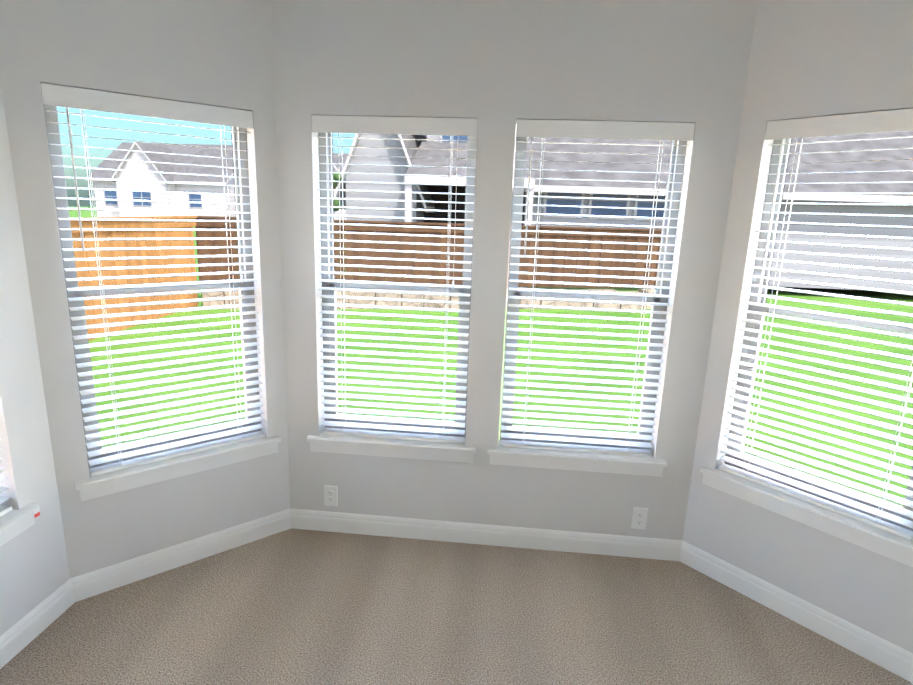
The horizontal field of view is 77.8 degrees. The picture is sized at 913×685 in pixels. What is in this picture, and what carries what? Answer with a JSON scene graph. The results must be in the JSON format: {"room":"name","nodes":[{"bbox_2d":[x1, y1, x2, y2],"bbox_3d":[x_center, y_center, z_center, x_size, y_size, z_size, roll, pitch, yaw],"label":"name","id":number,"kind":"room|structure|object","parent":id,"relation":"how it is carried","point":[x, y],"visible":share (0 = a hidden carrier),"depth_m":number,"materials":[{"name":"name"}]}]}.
{"room":"empty bedroom","nodes":[
{"label":"empty bedroom","id":0,"kind":"room"},
{"bbox_2d":[0,82,69,635],"bbox_3d":[-2.027,0.479,-0.648,0.160,2.740,6.041,3,13,5],"label":"wall","id":1,"kind":"structure","parent":0,"point":[34,570],"depth_m":2.20,"materials":[{"name":"white paint"}]},
{"bbox_2d":[0,439,11,516],"bbox_3d":[-1.743,-0.071,1.773,0.074,1.602,0.527,3,13,5],"label":"window blind","id":2,"kind":"object","parent":1,"relation":"attached to","point":[4,509],"visible":1,"depth_m":2.17,"materials":[{"name":"white plastic"}]},
{"bbox_2d":[0,503,39,545],"bbox_3d":[-1.767,0.753,1.966,0.136,0.085,0.641,3,13,5],"label":"window sill","id":3,"kind":"structure","parent":1,"relation":"attached to","point":[14,523],"depth_m":2.18,"materials":[{"name":"white wood"}]},
{"bbox_2d":[33,507,40,519],"bbox_3d":[-1.669,0.673,2.248,0.005,0.048,0.030,3,13,5],"label":"tag","id":4,"kind":"object","parent":3,"relation":"attached to","point":[36,513],"visible":0.98,"depth_m":2.25,"materials":[{"name":"white paper"}]},
{"bbox_2d":[0,0,289,577],"bbox_3d":[-1.322,-0.258,2.588,1.151,2.740,0.160,-9,17,-39],"label":"wall","id":5,"kind":"structure","parent":0,"point":[218,53],"depth_m":2.42,"materials":[{"name":"white paint"}]},
{"bbox_2d":[43,105,260,468],"bbox_3d":[-1.351,-0.260,2.634,0.792,1.608,0.077,-9,17,-39],"label":"window","id":6,"kind":"structure","parent":5,"relation":"in","point":[114,134],"depth_m":2.58,"materials":[{"name":"glass"}]},
{"bbox_2d":[41,83,264,475],"bbox_3d":[-1.289,-0.241,2.561,0.790,1.602,0.074,-9,17,-39],"label":"window blind","id":7,"kind":"object","parent":6,"relation":"attached to","point":[74,97],"visible":0.96,"depth_m":2.55,"materials":[{"name":"white plastic"}]},
{"bbox_2d":[75,436,280,500],"bbox_3d":[-1.315,0.584,2.752,0.904,0.085,0.136,-9,17,-39],"label":"window sill","id":8,"kind":"structure","parent":5,"relation":"attached to","point":[103,484],"depth_m":2.67,"materials":[{"name":"white wood"}]},
{"bbox_2d":[0,508,912,683],"bbox_3d":[-0.195,1.765,-0.111,3.532,0.114,6.535,3,13,5],"label":"baseboard","id":9,"kind":"structure","parent":5,"relation":"attached to","point":[24,631],"depth_m":2.83,"materials":[{"name":"white wood"}]},
{"bbox_2d":[0,528,912,684],"bbox_3d":[-0.198,1.869,-0.087,3.852,0.100,6.855,3,13,5],"label":"floor","id":10,"kind":"structure","parent":0,"point":[291,606],"depth_m":2.44,"materials":[{"name":"carpet"}]},
{"bbox_2d":[271,0,757,539],"bbox_3d":[0.179,-0.265,2.833,2.242,2.740,0.160,3,13,5],"label":"wall","id":11,"kind":"structure","parent":0,"point":[497,68],"depth_m":2.61,"materials":[{"name":"white paint"}]},
{"bbox_2d":[324,485,337,505],"bbox_3d":[-0.686,0.837,3.088,0.074,0.120,0.008,3,13,5],"label":"electrical outlet","id":12,"kind":"object","parent":11,"relation":"attached to","point":[330,495],"visible":1,"depth_m":3.09,"materials":[{"name":"white plastic"}]},
{"bbox_2d":[307,433,475,462],"bbox_3d":[-0.343,0.553,3.025,0.893,0.085,0.136,3,13,5],"label":"window sill","id":13,"kind":"structure","parent":11,"relation":"attached to","point":[400,448],"depth_m":2.98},
{"bbox_2d":[318,132,476,437],"bbox_3d":[-0.305,-0.293,2.930,0.781,1.608,0.077,3,13,5],"label":"window","id":14,"kind":"structure","parent":11,"relation":"in","point":[437,153],"depth_m":2.88,"materials":[{"name":"glass"}]},
{"bbox_2d":[312,115,477,443],"bbox_3d":[-0.314,-0.273,2.835,0.779,1.602,0.074,3,13,5],"label":"window blind","id":15,"kind":"object","parent":14,"relation":"attached to","point":[327,124],"visible":0.9,"depth_m":2.88,"materials":[{"name":"white plastic"}]},
{"bbox_2d":[488,441,666,476],"bbox_3d":[0.612,0.605,2.943,0.899,0.085,0.136,3,13,5],"label":"window sill","id":16,"kind":"structure","parent":11,"relation":"attached to","point":[581,461],"depth_m":2.89,"materials":[{"name":"white wood"}]},
{"bbox_2d":[499,122,686,449],"bbox_3d":[0.650,-0.242,2.847,0.787,1.608,0.077,3,13,5],"label":"window","id":17,"kind":"structure","parent":11,"relation":"in","point":[551,163],"depth_m":2.80,"materials":[{"name":"glass"}]},
{"bbox_2d":[500,119,694,456],"bbox_3d":[0.641,-0.221,2.753,0.785,1.602,0.074,3,13,5],"label":"window blind","id":18,"kind":"object","parent":17,"relation":"attached to","point":[660,131],"visible":0.96,"depth_m":2.79,"materials":[{"name":"white plastic"}]},
{"bbox_2d":[631,507,647,528],"bbox_3d":[0.953,0.916,2.944,0.074,0.120,0.008,3,13,5],"label":"electrical outlet","id":19,"kind":"object","parent":11,"relation":"attached to","point":[639,518],"visible":1,"depth_m":2.94,"materials":[{"name":"white plastic"}]},
{"bbox_2d":[683,0,912,652],"bbox_3d":[1.598,-0.101,2.345,0.160,2.740,1.125,-9,17,-39],"label":"wall","id":20,"kind":"structure","parent":0,"point":[813,58],"depth_m":2.40,"materials":[{"name":"white paint"}]},
{"bbox_2d":[700,466,912,566],"bbox_3d":[1.534,0.738,2.509,0.136,0.085,0.889,-9,17,-39],"label":"window sill","id":21,"kind":"structure","parent":20,"relation":"attached to","point":[895,547],"depth_m":2.43,"materials":[{"name":"white wood"}]},
{"bbox_2d":[724,130,912,530],"bbox_3d":[1.641,-0.098,2.379,0.077,1.608,0.777,-9,17,-39],"label":"window","id":22,"kind":"structure","parent":20,"relation":"in","point":[841,158],"depth_m":2.39,"materials":[{"name":"glass"}]},
{"bbox_2d":[718,108,912,539],"bbox_3d":[1.565,-0.087,2.318,0.074,1.602,0.775,-9,17,-39],"label":"window blind","id":23,"kind":"object","parent":22,"relation":"attached to","point":[875,122],"visible":0.88,"depth_m":2.36,"materials":[{"name":"white plastic"}]}
]}

